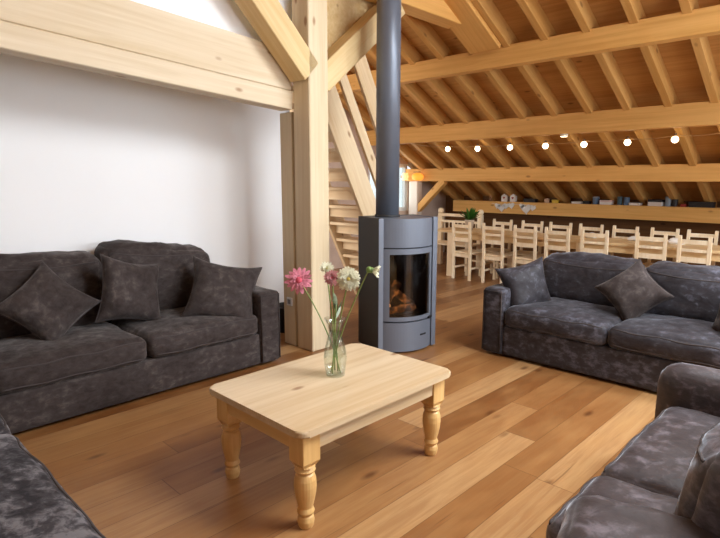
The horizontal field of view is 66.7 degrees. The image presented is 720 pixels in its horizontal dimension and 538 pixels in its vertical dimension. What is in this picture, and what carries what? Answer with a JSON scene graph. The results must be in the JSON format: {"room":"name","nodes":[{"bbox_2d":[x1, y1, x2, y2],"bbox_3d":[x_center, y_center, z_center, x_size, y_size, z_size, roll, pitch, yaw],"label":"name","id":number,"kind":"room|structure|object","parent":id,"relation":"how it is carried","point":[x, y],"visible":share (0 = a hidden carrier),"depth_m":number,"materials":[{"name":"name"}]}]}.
{"room":"living room","nodes":[
{"label":"living room","id":0,"kind":"room"},
{"bbox_2d":[0,53,289,302],"bbox_3d":[-3.536,-0.280,3.218,0.120,2.620,7.850,9,13,44],"label":"wall","id":1,"kind":"structure","parent":0,"point":[88,159],"depth_m":4.67,"materials":[{"name":"white paint"}]},
{"bbox_2d":[130,0,291,41],"bbox_3d":[-3.096,-2.743,2.164,0.090,2.580,7.345,9,13,44],"label":"wall","id":2,"kind":"structure","parent":0,"point":[223,14],"depth_m":4.26,"materials":[{"name":"white paint"}]},
{"bbox_2d":[327,0,374,49],"bbox_3d":[-0.163,-2.809,5.128,0.090,2.000,0.955,9,13,44],"label":"cladding","id":3,"kind":"object","parent":2,"relation":"attached to","point":[342,15],"depth_m":5.13,"materials":[{"name":"brown wood"}]},
{"bbox_2d":[11,252,656,537],"bbox_3d":[0.031,0.953,4.167,8.700,0.120,14.100,9,13,44],"label":"floor","id":4,"kind":"structure","parent":0,"point":[518,438],"depth_m":3.10,"materials":[{"name":"brown wood"}]},
{"bbox_2d":[0,414,105,537],"bbox_3d":[-1.743,0.783,1.968,2.347,0.893,0.996,9,13,44],"label":"sofa","id":5,"kind":"object","parent":4,"relation":"on","point":[33,504],"visible":1,"depth_m":1.86,"materials":[{"name":"fabric"}]},
{"bbox_2d":[0,417,10,434],"bbox_3d":[-2.098,0.786,2.470,0.787,0.225,0.784,9,13,44],"label":"seat cushion","id":6,"kind":"object","parent":5,"relation":"on","point":[4,429],"depth_m":2.48,"materials":[{"name":"fabric"}]},
{"bbox_2d":[0,239,280,433],"bbox_3d":[-1.840,0.343,4.174,1.046,1.052,2.335,9,13,44],"label":"sofa","id":7,"kind":"object","parent":4,"relation":"on","point":[93,366],"visible":0.7,"depth_m":3.95,"materials":[{"name":"grey fabric"}]},
{"bbox_2d":[0,260,100,340],"bbox_3d":[-2.159,0.256,3.791,0.318,0.599,0.618,4,10,26],"label":"cushion","id":8,"kind":"object","parent":7,"relation":"on","point":[47,306],"visible":0.88,"depth_m":3.71,"materials":[{"name":"grey fabric"}]},
{"bbox_2d":[0,251,103,338],"bbox_3d":[-2.397,0.179,4.026,0.411,0.634,0.978,9,13,44],"label":"cushion","id":9,"kind":"object","parent":7,"relation":"on","point":[82,270],"depth_m":4.02,"materials":[{"name":"grey fabric"}]},
{"bbox_2d":[0,321,146,394],"bbox_3d":[-2.087,0.573,3.782,0.787,0.226,0.961,9,13,44],"label":"seat cushion","id":10,"kind":"object","parent":7,"relation":"on","point":[90,350],"depth_m":3.58,"materials":[{"name":"grey fabric"}]},
{"bbox_2d":[95,254,160,322],"bbox_3d":[-1.737,0.161,4.170,0.258,0.590,0.620,6,11,32],"label":"cushion","id":11,"kind":"object","parent":7,"relation":"on","point":[129,290],"visible":0.98,"depth_m":4.08,"materials":[{"name":"grey fabric"}]},
{"bbox_2d":[94,239,209,309],"bbox_3d":[-1.732,0.061,4.699,0.399,0.664,0.980,9,13,44],"label":"cushion","id":12,"kind":"object","parent":7,"relation":"on","point":[176,267],"depth_m":4.58,"materials":[{"name":"grey fabric"}]},
{"bbox_2d":[111,306,257,357],"bbox_3d":[-1.419,0.466,4.448,0.789,0.232,0.962,9,13,44],"label":"seat cushion","id":13,"kind":"object","parent":7,"relation":"on","point":[172,335],"depth_m":4.18,"materials":[{"name":"grey fabric"}]},
{"bbox_2d":[180,256,261,317],"bbox_3d":[-1.134,0.195,4.537,0.666,0.580,0.401,-2,9,-12],"label":"cushion","id":14,"kind":"object","parent":7,"relation":"on","point":[217,290],"visible":0.9,"depth_m":4.45,"materials":[{"name":"grey fabric"}]},
{"bbox_2d":[279,302,284,332],"bbox_3d":[-0.748,0.504,5.677,0.296,0.274,0.296,9,13,44],"label":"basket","id":15,"kind":"object","parent":4,"relation":"on","point":[281,304],"visible":0.12,"depth_m":5.57,"materials":[{"name":"black"}]},
{"bbox_2d":[280,112,297,345],"bbox_3d":[-0.606,-0.350,5.128,0.170,2.145,0.180,9,13,44],"label":"timber post","id":16,"kind":"object","parent":4,"relation":"on","point":[286,119],"visible":0.52,"depth_m":5.03,"materials":[{"name":"brown wood"}]},
{"bbox_2d":[287,297,292,305],"bbox_3d":[-0.664,0.307,5.153,0.080,0.080,0.014,9,13,44],"label":"power socket","id":17,"kind":"object","parent":16,"relation":"attached to","point":[289,300],"visible":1,"depth_m":5.14,"materials":[{"name":"white plastic"}]},
{"bbox_2d":[292,0,329,351],"bbox_3d":[-0.431,-0.895,4.880,0.220,3.300,0.220,9,13,44],"label":"timber post","id":18,"kind":"object","parent":4,"relation":"on","point":[309,17],"visible":1,"depth_m":4.81,"materials":[{"name":"brown wood"}]},
{"bbox_2d":[0,20,292,110],"bbox_3d":[-2.440,-1.377,3.000,0.160,0.539,5.139,9,13,44],"label":"ceiling beam","id":19,"kind":"structure","parent":18,"relation":"attached to","point":[16,40],"depth_m":3.78,"materials":[{"name":"brown wood"}]},
{"bbox_2d":[0,0,290,90],"bbox_3d":[-2.437,-1.623,2.956,0.150,0.715,5.152,9,13,44],"label":"ceiling beam","id":20,"kind":"structure","parent":19,"relation":"on","point":[127,25],"depth_m":3.85,"materials":[{"name":"brown wood"}]},
{"bbox_2d":[234,0,317,81],"bbox_3d":[-0.762,-2.040,4.337,0.200,0.968,0.968,9,13,44],"label":"knee brace","id":21,"kind":"object","parent":18,"relation":"attached to","point":[270,21],"visible":1,"depth_m":4.40,"materials":[{"name":"brown wood"}]},
{"bbox_2d":[327,3,404,91],"bbox_3d":[-0.029,-2.118,5.097,0.200,1.009,1.156,9,13,44],"label":"knee brace","id":22,"kind":"object","parent":18,"relation":"attached to","point":[361,37],"visible":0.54,"depth_m":4.96,"materials":[{"name":"brown wood"}]},
{"bbox_2d":[209,343,450,529],"bbox_3d":[-0.134,0.833,2.978,0.770,0.500,1.100,9,13,44],"label":"coffee table","id":23,"kind":"object","parent":4,"relation":"on","point":[300,404],"visible":1,"depth_m":2.79,"materials":[{"name":"brown wood"}]},
{"bbox_3d":[-0.134,0.421,2.961,0.128,0.318,0.128,9,13,44],"label":"glass vase","id":24,"kind":"object","parent":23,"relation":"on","visible":0},
{"bbox_2d":[284,267,340,372],"bbox_3d":[-0.240,0.273,3.070,0.387,0.547,0.107,6,11,32],"label":"gerbera","id":25,"kind":"object","parent":24,"relation":"in","point":[300,280],"visible":1,"depth_m":3.09,"materials":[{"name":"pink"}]},
{"bbox_2d":[319,262,335,369],"bbox_3d":[-0.174,0.259,2.991,0.088,0.598,0.063,2,9,12],"label":"gerbera","id":26,"kind":"object","parent":24,"relation":"in","point":[326,267],"visible":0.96,"depth_m":2.96,"materials":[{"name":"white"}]},
{"bbox_2d":[323,270,338,373],"bbox_3d":[-0.150,0.284,2.941,0.070,0.566,0.067,9,13,44],"label":"gerbera","id":27,"kind":"object","parent":24,"relation":"in","point":[331,276],"visible":0.97,"depth_m":2.91,"materials":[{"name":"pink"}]},
{"bbox_2d":[330,293,341,371],"bbox_3d":[-0.125,0.342,2.955,0.066,0.447,0.066,9,13,44],"label":"stem","id":28,"kind":"object","parent":24,"relation":"in","point":[335,303],"visible":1,"depth_m":2.94,"materials":[{"name":"green"}]},
{"bbox_2d":[332,266,360,361],"bbox_3d":[-0.100,0.279,2.874,0.195,0.599,0.082,6,11,34],"label":"gerbera","id":29,"kind":"object","parent":24,"relation":"in","point":[348,279],"visible":0.99,"depth_m":2.80,"materials":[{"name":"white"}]},
{"bbox_2d":[330,265,380,371],"bbox_3d":[-0.019,0.271,2.881,0.304,0.612,0.072,6,11,35],"label":"gerbera","id":30,"kind":"object","parent":24,"relation":"in","point":[375,271],"visible":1,"depth_m":2.80,"materials":[{"name":"green"}]},
{"bbox_2d":[290,55,375,293],"bbox_3d":[-0.233,-0.994,6.315,0.722,3.015,1.757,9,13,44],"label":"stairs","id":31,"kind":"structure","parent":4,"relation":"on","point":[345,151],"depth_m":6.04,"materials":[{"name":"brown wood"}]},
{"bbox_2d":[358,0,437,351],"bbox_3d":[0.366,-1.279,4.869,0.610,4.038,0.498,-5,10,-26],"label":"wood stove","id":32,"kind":"object","parent":4,"relation":"on","point":[404,247],"visible":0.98,"depth_m":4.92,"materials":[{"name":"grey metal"}]},
{"bbox_2d":[389,280,401,303],"bbox_3d":[0.292,0.243,5.191,0.251,0.269,0.083,-9,13,-42],"label":"log","id":33,"kind":"object","parent":32,"relation":"in","point":[396,284],"visible":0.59,"depth_m":5.18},
{"bbox_2d":[390,282,413,303],"bbox_3d":[0.376,0.247,5.243,0.294,0.252,0.080,0,9,3],"label":"log","id":34,"kind":"object","parent":32,"relation":"in","point":[401,296],"visible":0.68,"depth_m":5.21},
{"bbox_2d":[389,303,415,313],"bbox_3d":[0.377,0.371,5.111,0.342,0.078,0.075,-6,11,-34],"label":"log","id":35,"kind":"object","parent":32,"relation":"on","point":[400,308],"visible":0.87,"depth_m":5.09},
{"bbox_2d":[409,181,421,214],"bbox_3d":[1.081,-0.951,10.746,0.200,1.527,0.160,9,13,44],"label":"timber post","id":36,"kind":"object","parent":4,"relation":"on","point":[415,187],"visible":0.42,"depth_m":10.61,"materials":[{"name":"beige"}]},
{"bbox_2d":[418,179,447,211],"bbox_3d":[1.352,-1.403,10.417,0.693,0.646,0.120,9,13,44],"label":"knee brace","id":37,"kind":"object","parent":36,"relation":"attached to","point":[441,184],"visible":0.88,"depth_m":10.35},
{"bbox_2d":[437,208,483,266],"bbox_3d":[1.670,-0.543,9.742,0.950,1.045,0.475,9,13,44],"label":"dining chair","id":38,"kind":"object","parent":4,"relation":"on","point":[441,222],"visible":0.56,"depth_m":9.92,"materials":[{"name":"brown wood"}]},
{"bbox_2d":[452,221,485,280],"bbox_3d":[1.728,-0.305,8.685,0.457,0.915,0.379,-8,12,-42],"label":"dining chair","id":39,"kind":"object","parent":4,"relation":"on","point":[467,253],"visible":0.93,"depth_m":8.57,"materials":[{"name":"brown wood"}]},
{"bbox_2d":[478,219,512,277],"bbox_3d":[2.198,-0.341,8.902,0.379,0.915,0.457,9,13,44],"label":"dining chair","id":40,"kind":"object","parent":4,"relation":"on","point":[491,249],"visible":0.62,"depth_m":8.91,"materials":[{"name":"brown wood"}]},
{"bbox_2d":[481,223,512,282],"bbox_3d":[2.116,-0.249,8.338,0.379,0.915,0.457,8,12,41],"label":"dining chair","id":41,"kind":"object","parent":4,"relation":"on","point":[496,256],"visible":0.9,"depth_m":8.22,"materials":[{"name":"brown wood"}]},
{"bbox_2d":[508,220,543,267],"bbox_3d":[2.583,-0.283,8.545,0.379,0.915,0.457,8,12,41],"label":"dining chair","id":42,"kind":"object","parent":4,"relation":"on","point":[521,251],"visible":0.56,"depth_m":8.55,"materials":[{"name":"brown wood"}]},
{"bbox_2d":[513,225,543,266],"bbox_3d":[2.487,-0.189,7.969,0.379,0.915,0.457,9,13,43],"label":"dining chair","id":43,"kind":"object","parent":4,"relation":"on","point":[524,259],"visible":0.62,"depth_m":7.83,"materials":[{"name":"brown wood"}]},
{"bbox_2d":[537,222,571,255],"bbox_3d":[2.908,-0.232,8.231,0.379,0.915,0.457,9,13,43],"label":"dining chair","id":44,"kind":"object","parent":4,"relation":"on","point":[551,225],"visible":0.21,"depth_m":8.31,"materials":[{"name":"brown wood"}]},
{"bbox_2d":[544,227,569,258],"bbox_3d":[2.823,-0.133,7.625,0.457,0.915,0.379,-9,13,-44],"label":"dining chair","id":45,"kind":"object","parent":4,"relation":"on","point":[547,247],"visible":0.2,"depth_m":7.43,"materials":[{"name":"brown wood"}]},
{"bbox_2d":[438,227,719,275],"bbox_3d":[3.135,-0.060,7.688,4.760,0.750,0.640,9,13,44],"label":"dining table","id":46,"kind":"object","parent":4,"relation":"on","point":[616,245],"visible":0.38,"depth_m":7.46,"materials":[{"name":"brown wood"}]},
{"bbox_2d":[459,208,479,229],"bbox_3d":[1.812,-0.823,8.890,0.319,0.369,0.402,-2,9,-10],"label":"potted plant","id":47,"kind":"object","parent":46,"relation":"on","point":[472,214],"visible":0.99,"depth_m":8.86,"materials":[{"name":"green plant"}]},
{"bbox_2d":[627,236,635,240],"bbox_3d":[3.645,-0.405,7.274,0.140,0.070,0.128,9,13,44],"label":"folded napkin","id":48,"kind":"object","parent":46,"relation":"on","point":[632,238],"visible":0.66,"depth_m":7.26,"materials":[{"name":"white fabric"}]},
{"bbox_2d":[668,238,683,244],"bbox_3d":[4.012,-0.349,6.917,0.185,0.095,0.155,9,13,44],"label":"folded napkin","id":49,"kind":"object","parent":46,"relation":"on","point":[671,240],"visible":0.56,"depth_m":6.89,"materials":[{"name":"white fabric"}]},
{"bbox_2d":[578,223,603,235],"bbox_3d":[3.234,-0.181,7.917,0.379,0.915,0.457,9,13,44],"label":"dining chair","id":50,"kind":"object","parent":4,"relation":"on","point":[601,228],"visible":0.09,"depth_m":8.00,"materials":[{"name":"brown wood"}]},
{"bbox_2d":[580,229,608,254],"bbox_3d":[3.186,-0.082,7.312,0.379,0.915,0.457,8,12,42],"label":"dining chair","id":51,"kind":"object","parent":4,"relation":"on","point":[606,235],"visible":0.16,"depth_m":7.10,"materials":[{"name":"brown wood"}]},
{"bbox_2d":[482,252,719,391],"bbox_3d":[2.207,0.378,4.491,2.193,0.881,0.998,9,13,44],"label":"sofa","id":52,"kind":"object","parent":4,"relation":"on","point":[579,330],"visible":0.71,"depth_m":4.37,"materials":[{"name":"fabric"}]},
{"bbox_2d":[495,256,550,306],"bbox_3d":[1.495,0.154,4.931,0.520,0.519,0.245,-3,10,-18],"label":"cushion","id":53,"kind":"object","parent":52,"relation":"on","point":[527,284],"visible":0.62,"depth_m":4.84,"materials":[{"name":"fabric"}]},
{"bbox_2d":[505,297,621,345],"bbox_3d":[1.817,0.417,4.735,0.901,0.226,0.784,9,13,44],"label":"seat cushion","id":54,"kind":"object","parent":52,"relation":"on","point":[573,321],"depth_m":4.50,"materials":[{"name":"fabric"}]},
{"bbox_2d":[543,252,645,306],"bbox_3d":[2.094,0.099,4.979,0.931,0.486,0.398,9,13,44],"label":"cushion","id":55,"kind":"object","parent":52,"relation":"on","point":[573,276],"depth_m":4.89,"materials":[{"name":"fabric"}]},
{"bbox_2d":[594,259,673,320],"bbox_3d":[2.214,0.195,4.451,0.571,0.540,0.271,3,10,19],"label":"cushion","id":56,"kind":"object","parent":52,"relation":"on","point":[633,292],"visible":0.94,"depth_m":4.37,"materials":[{"name":"grey fabric"}]},
{"bbox_2d":[608,313,719,368],"bbox_3d":[2.451,0.516,4.126,0.896,0.228,0.785,9,13,44],"label":"seat cushion","id":57,"kind":"object","parent":52,"relation":"on","point":[666,339],"depth_m":3.97,"materials":[{"name":"fabric"}]},
{"bbox_2d":[645,261,719,321],"bbox_3d":[2.729,0.207,4.369,0.919,0.476,0.392,9,13,44],"label":"cushion","id":58,"kind":"object","parent":52,"relation":"on","point":[695,289],"depth_m":4.30,"materials":[{"name":"fabric"}]},
{"bbox_2d":[712,305,719,331],"bbox_3d":[2.641,0.316,3.826,0.258,0.463,0.468,-1,9,-5],"label":"cushion","id":59,"kind":"object","parent":52,"relation":"on","point":[716,325],"visible":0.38,"depth_m":3.92,"materials":[{"name":"grey fabric"}]},
{"bbox_2d":[610,225,638,257],"bbox_3d":[3.568,-0.127,7.588,0.457,0.915,0.379,-8,12,-42],"label":"dining chair","id":60,"kind":"object","parent":4,"relation":"on","point":[614,230],"visible":0.09,"depth_m":7.71,"materials":[{"name":"brown wood"}]},
{"bbox_2d":[546,362,719,537],"bbox_3d":[1.381,0.810,1.909,1.108,0.871,1.903,9,13,44],"label":"sofa","id":61,"kind":"object","parent":4,"relation":"on","point":[664,482],"visible":1,"depth_m":1.92,"materials":[{"name":"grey fabric"}]},
{"bbox_2d":[546,475,677,537],"bbox_3d":[0.969,0.902,1.754,0.625,0.223,0.470,9,13,44],"label":"seat cushion","id":62,"kind":"object","parent":61,"relation":"on","point":[615,487],"depth_m":1.90,"materials":[{"name":"grey fabric"}]},
{"bbox_2d":[601,407,719,498],"bbox_3d":[1.442,0.827,2.231,0.627,0.230,0.901,9,13,44],"label":"seat cushion","id":63,"kind":"object","parent":61,"relation":"on","point":[658,459],"depth_m":2.19,"materials":[{"name":"grey fabric"}]},
{"bbox_2d":[674,423,719,536],"bbox_3d":[1.130,0.667,1.557,0.390,0.465,0.512,9,13,44],"label":"cushion","id":64,"kind":"object","parent":61,"relation":"on","point":[697,509],"depth_m":1.47,"materials":[{"name":"grey fabric"}]},
{"bbox_2d":[634,232,667,267],"bbox_3d":[3.668,-0.006,6.842,0.379,0.915,0.457,8,12,41],"label":"dining chair","id":65,"kind":"object","parent":4,"relation":"on","point":[638,237],"visible":0.23,"depth_m":6.63,"materials":[{"name":"brown wood"}]},
{"bbox_2d":[643,227,679,266],"bbox_3d":[3.931,-0.071,7.243,0.457,0.915,0.379,-9,13,-43],"label":"dining chair","id":66,"kind":"object","parent":4,"relation":"on","point":[648,263],"visible":0.23,"depth_m":7.33,"materials":[{"name":"brown wood"}]},
{"bbox_2d":[676,235,712,264],"bbox_3d":[4.003,0.051,6.493,0.457,0.915,0.379,-9,13,-43],"label":"dining chair","id":67,"kind":"object","parent":4,"relation":"on","point":[679,258],"visible":0.21,"depth_m":6.29,"materials":[{"name":"brown wood"}]},
{"bbox_2d":[684,229,718,264],"bbox_3d":[4.253,-0.021,6.935,0.379,0.915,0.457,9,13,43],"label":"dining chair","id":68,"kind":"object","parent":4,"relation":"on","point":[689,234],"visible":0.09,"depth_m":7.00,"materials":[{"name":"brown wood"}]},
{"bbox_2d":[291,82,445,268],"bbox_3d":[-3.046,-2.058,6.734,0.120,5.000,14.100,9,13,44],"label":"wall","id":69,"kind":"structure","parent":0,"point":[439,201],"depth_m":9.84,"materials":[{"name":"paint"}]},
{"bbox_2d":[368,164,406,210],"bbox_3d":[0.506,-1.559,10.487,0.080,0.910,1.150,9,13,44],"label":"window","id":70,"kind":"structure","parent":69,"relation":"in","point":[403,166],"depth_m":10.84,"materials":[{"name":"white"}]},
{"bbox_2d":[341,0,719,201],"bbox_3d":[2.079,-2.691,5.691,8.700,4.308,8.350,9,13,44],"label":"ceiling","id":71,"kind":"structure","parent":0,"point":[679,58],"depth_m":6.91,"materials":[{"name":"wood"}]},
{"bbox_2d":[339,94,463,199],"bbox_3d":[-0.669,-3.007,8.328,0.080,4.294,8.189,9,13,44],"label":"rafter","id":72,"kind":"object","parent":71,"relation":"attached to","point":[406,151],"visible":0.31,"depth_m":10.14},
{"bbox_2d":[347,71,482,200],"bbox_3d":[-0.344,-2.956,8.013,0.080,4.294,8.189,9,13,44],"label":"rafter","id":73,"kind":"object","parent":71,"relation":"attached to","point":[427,151],"visible":0.31,"depth_m":9.94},
{"bbox_2d":[433,144,452,151],"bbox_3d":[1.379,-1.975,8.950,0.379,0.111,0.080,9,13,44],"label":"string lights","id":74,"kind":"object","parent":73,"relation":"hanging from","point":[447,148],"depth_m":8.88,"materials":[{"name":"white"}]},
{"bbox_2d":[469,144,479,150],"bbox_3d":[1.809,-1.892,8.536,0.183,0.092,0.080,9,13,44],"label":"string lights","id":75,"kind":"object","parent":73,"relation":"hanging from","point":[477,148],"depth_m":8.49,"materials":[{"name":"white"}]},
{"bbox_2d":[368,63,501,200],"bbox_3d":[-0.019,-2.905,7.699,0.080,4.294,8.189,9,13,44],"label":"rafter","id":76,"kind":"object","parent":71,"relation":"attached to","point":[406,109],"visible":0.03,"depth_m":9.41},
{"bbox_2d":[367,44,523,201],"bbox_3d":[0.305,-2.854,7.385,0.080,4.294,8.189,9,13,44],"label":"rafter","id":77,"kind":"object","parent":71,"relation":"attached to","point":[414,90],"visible":0.31,"depth_m":8.43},
{"bbox_2d":[401,33,545,201],"bbox_3d":[0.630,-2.803,7.070,0.080,4.294,8.189,9,13,44],"label":"rafter","id":78,"kind":"object","parent":71,"relation":"attached to","point":[409,53],"visible":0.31,"depth_m":7.97,"materials":[{"name":"wood"}]},
{"bbox_2d":[402,14,570,202],"bbox_3d":[0.955,-2.752,6.756,0.080,4.294,8.189,9,13,44],"label":"rafter","id":79,"kind":"object","parent":71,"relation":"attached to","point":[423,29],"visible":0.59,"depth_m":7.46,"materials":[{"name":"wood"}]},
{"bbox_2d":[500,142,515,149],"bbox_3d":[2.221,-1.827,8.138,0.247,0.103,0.080,9,13,44],"label":"string lights","id":80,"kind":"object","parent":71,"relation":"hanging from","point":[509,147],"depth_m":8.11,"materials":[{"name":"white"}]},
{"bbox_2d":[450,28,593,203],"bbox_3d":[1.280,-2.701,6.441,0.080,4.294,8.189,9,13,44],"label":"rafter","id":81,"kind":"object","parent":71,"relation":"attached to","point":[497,77],"visible":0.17,"depth_m":7.49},
{"bbox_2d":[528,141,547,148],"bbox_3d":[2.560,-1.764,7.811,0.291,0.097,0.080,9,13,44],"label":"string lights","id":82,"kind":"object","parent":71,"relation":"hanging from","point":[545,145],"depth_m":7.73,"materials":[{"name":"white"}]},
{"bbox_2d":[470,0,622,204],"bbox_3d":[1.605,-2.650,6.127,0.080,4.294,8.189,9,13,44],"label":"rafter","id":83,"kind":"object","parent":71,"relation":"attached to","point":[487,9],"visible":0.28,"depth_m":6.75,"materials":[{"name":"wood"}]},
{"bbox_2d":[516,0,650,204],"bbox_3d":[1.930,-2.598,5.813,0.080,4.294,8.189,9,13,44],"label":"rafter","id":84,"kind":"object","parent":71,"relation":"attached to","point":[532,9],"visible":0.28,"depth_m":6.53,"materials":[{"name":"wood"}]},
{"bbox_2d":[571,139,607,147],"bbox_3d":[3.078,-1.679,7.311,0.478,0.105,0.080,9,13,44],"label":"string lights","id":85,"kind":"object","parent":71,"relation":"hanging from","point":[583,144],"depth_m":7.34,"materials":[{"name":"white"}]},
{"bbox_2d":[613,136,630,145],"bbox_3d":[3.378,-1.638,7.020,0.212,0.112,0.080,9,13,44],"label":"string lights","id":86,"kind":"object","parent":71,"relation":"hanging from","point":[627,142],"depth_m":6.96,"materials":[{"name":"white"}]},
{"bbox_2d":[566,0,683,205],"bbox_3d":[2.255,-2.547,5.498,0.080,4.294,8.189,9,13,44],"label":"rafter","id":87,"kind":"object","parent":71,"relation":"attached to","point":[581,10],"visible":0.59,"depth_m":6.28,"materials":[{"name":"wood"}]},
{"bbox_2d":[650,133,682,142],"bbox_3d":[3.743,-1.589,6.665,0.351,0.106,0.080,9,13,44],"label":"string lights","id":88,"kind":"object","parent":71,"relation":"hanging from","point":[674,139],"depth_m":6.58,"materials":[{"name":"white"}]},
{"bbox_2d":[620,0,716,206],"bbox_3d":[2.580,-2.496,5.184,0.080,4.294,8.189,9,13,44],"label":"rafter","id":89,"kind":"object","parent":71,"relation":"attached to","point":[633,9],"visible":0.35,"depth_m":6.03,"materials":[{"name":"wood"}]},
{"bbox_2d":[678,0,719,132],"bbox_3d":[2.905,-2.445,4.869,0.080,4.294,8.189,9,13,44],"label":"rafter","id":90,"kind":"object","parent":71,"relation":"attached to","point":[701,46],"visible":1,"depth_m":5.48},
{"bbox_2d":[444,195,719,265],"bbox_3d":[4.925,-0.524,8.984,8.700,1.250,0.120,9,13,44],"label":"wall","id":91,"kind":"structure","parent":0,"point":[644,226],"depth_m":9.68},
{"bbox_3d":[3.066,-1.293,0.788,0.200,5.400,14.100,9,13,44],"label":"wall","id":92,"kind":"structure","parent":0,"visible":0},
{"bbox_2d":[335,4,719,93],"bbox_3d":[2.134,-2.376,5.864,8.370,0.225,0.140,9,13,44],"label":"ceiling beam","id":93,"kind":"structure","parent":92,"relation":"attached to","point":[705,21],"depth_m":5.70,"materials":[{"name":"wood"}]},
{"bbox_2d":[444,0,500,53],"bbox_3d":[0.050,-3.373,4.757,0.400,2.185,4.108,9,13,44],"label":"rafter","id":94,"kind":"object","parent":93,"relation":"on","point":[474,33],"visible":0.81,"depth_m":6.04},
{"bbox_2d":[366,0,461,28],"bbox_3d":[-1.999,-2.398,3.000,0.220,0.321,8.780,9,12,44],"label":"tie beam","id":95,"kind":"structure","parent":94,"relation":"attached to","point":[437,12],"depth_m":5.70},
{"bbox_2d":[360,100,719,145],"bbox_3d":[3.037,-1.856,6.882,8.370,0.255,0.140,9,13,44],"label":"beam","id":96,"kind":"structure","parent":92,"relation":"attached to","point":[696,114],"depth_m":7.06,"materials":[{"name":"wood"}]},
{"bbox_2d":[405,163,719,181],"bbox_3d":[3.926,-1.379,7.879,8.370,0.235,0.140,9,13,44],"label":"beam","id":97,"kind":"structure","parent":92,"relation":"attached to","point":[710,172],"depth_m":8.21,"materials":[{"name":"wood"}]},
{"bbox_2d":[401,173,407,179],"bbox_3d":[0.864,-1.792,10.613,0.165,0.140,0.130,9,13,44],"label":"wall lamp","id":98,"kind":"object","parent":97,"relation":"attached to","point":[404,176],"visible":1,"depth_m":10.55,"materials":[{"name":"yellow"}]},
{"bbox_2d":[412,171,423,180],"bbox_3d":[1.089,-1.757,10.337,0.235,0.170,0.230,9,13,44],"label":"wall lamp","id":99,"kind":"object","parent":97,"relation":"attached to","point":[417,176],"visible":1,"depth_m":10.27,"materials":[{"name":"orange"}]},
{"bbox_2d":[453,200,719,223],"bbox_3d":[4.742,-0.853,8.417,7.830,0.222,0.200,9,13,44],"label":"roof purlin","id":100,"kind":"structure","parent":92,"relation":"attached to","point":[633,212],"depth_m":8.97,"materials":[{"name":"wood"}]},
{"bbox_2d":[501,194,507,201],"bbox_3d":[2.720,-1.342,10.278,0.110,0.145,0.064,9,13,44],"label":"wooden house","id":101,"kind":"object","parent":100,"relation":"on","point":[504,197],"visible":1,"depth_m":10.26,"materials":[{"name":"beige"}]},
{"bbox_2d":[510,194,516,201],"bbox_3d":[2.849,-1.322,10.154,0.110,0.145,0.064,9,13,44],"label":"wooden house","id":102,"kind":"object","parent":100,"relation":"on","point":[513,198],"visible":1,"depth_m":10.13,"materials":[{"name":"beige"}]},
{"bbox_2d":[492,203,535,214],"bbox_3d":[2.828,-1.123,10.114,0.910,0.205,0.019,9,13,44],"label":"garland","id":103,"kind":"object","parent":100,"relation":"hanging from","point":[523,207],"visible":1,"depth_m":10.04,"materials":[{"name":"white fabric"}]},
{"bbox_2d":[523,199,537,201],"bbox_3d":[3.107,-1.247,9.955,0.126,0.060,0.226,-9,13,-43],"label":"case","id":104,"kind":"object","parent":100,"relation":"on","point":[525,200],"visible":0.99,"depth_m":9.90,"materials":[{"name":"black"}]},
{"bbox_2d":[571,201,582,203],"bbox_3d":[3.728,-1.137,9.356,0.126,0.035,0.176,-7,12,-38],"label":"box","id":105,"kind":"object","parent":100,"relation":"on","point":[572,202],"visible":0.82,"depth_m":9.34,"materials":[{"name":"beige"}]},
{"bbox_2d":[592,197,598,203],"bbox_3d":[3.943,-1.147,9.142,0.106,0.125,0.106,9,13,44],"label":"tin","id":106,"kind":"object","parent":100,"relation":"on","point":[595,199],"visible":0.94,"depth_m":9.10,"materials":[{"name":"blue"}]},
{"bbox_2d":[599,200,613,204],"bbox_3d":[4.071,-1.100,9.022,0.196,0.070,0.126,8,12,40],"label":"box","id":107,"kind":"object","parent":100,"relation":"on","point":[603,202],"visible":0.96,"depth_m":8.97,"materials":[{"name":"beige"}]},
{"bbox_2d":[617,196,622,204],"bbox_3d":[4.218,-1.109,8.875,0.086,0.135,0.086,9,13,44],"label":"tin","id":108,"kind":"object","parent":100,"relation":"on","point":[619,198],"visible":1,"depth_m":8.85,"materials":[{"name":"blue"}]},
{"bbox_2d":[623,197,629,204],"bbox_3d":[4.293,-1.092,8.803,0.096,0.125,0.096,9,13,44],"label":"tin","id":109,"kind":"object","parent":100,"relation":"on","point":[626,199],"visible":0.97,"depth_m":8.77,"materials":[{"name":"blue"}]},
{"bbox_2d":[629,203,642,205],"bbox_3d":[4.393,-1.034,8.713,0.126,0.040,0.166,-8,12,-41],"label":"box","id":110,"kind":"object","parent":100,"relation":"on","point":[636,204],"visible":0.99,"depth_m":8.65,"materials":[{"name":"beige"}]},
{"bbox_2d":[648,199,664,205],"bbox_3d":[4.607,-1.030,8.501,0.136,0.100,0.206,-7,12,-38],"label":"box","id":111,"kind":"object","parent":100,"relation":"on","point":[651,202],"visible":0.97,"depth_m":8.46,"materials":[{"name":"beige"}]},
{"bbox_2d":[664,196,671,205],"bbox_3d":[4.725,-1.037,8.383,0.096,0.150,0.096,9,13,44],"label":"tin","id":112,"kind":"object","parent":100,"relation":"on","point":[668,201],"visible":0.77,"depth_m":8.35,"materials":[{"name":"grey"}]},
{"bbox_2d":[672,199,677,206],"bbox_3d":[4.792,-1.006,8.321,0.086,0.110,0.086,9,13,44],"label":"tin","id":113,"kind":"object","parent":100,"relation":"on","point":[674,201],"visible":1,"depth_m":8.29,"materials":[{"name":"black"}]},
{"bbox_2d":[688,201,715,207],"bbox_3d":[5.050,-0.951,8.074,0.326,0.080,0.136,9,13,43],"label":"case","id":114,"kind":"object","parent":100,"relation":"on","point":[691,204],"visible":1,"depth_m":8.01,"materials":[{"name":"black"}]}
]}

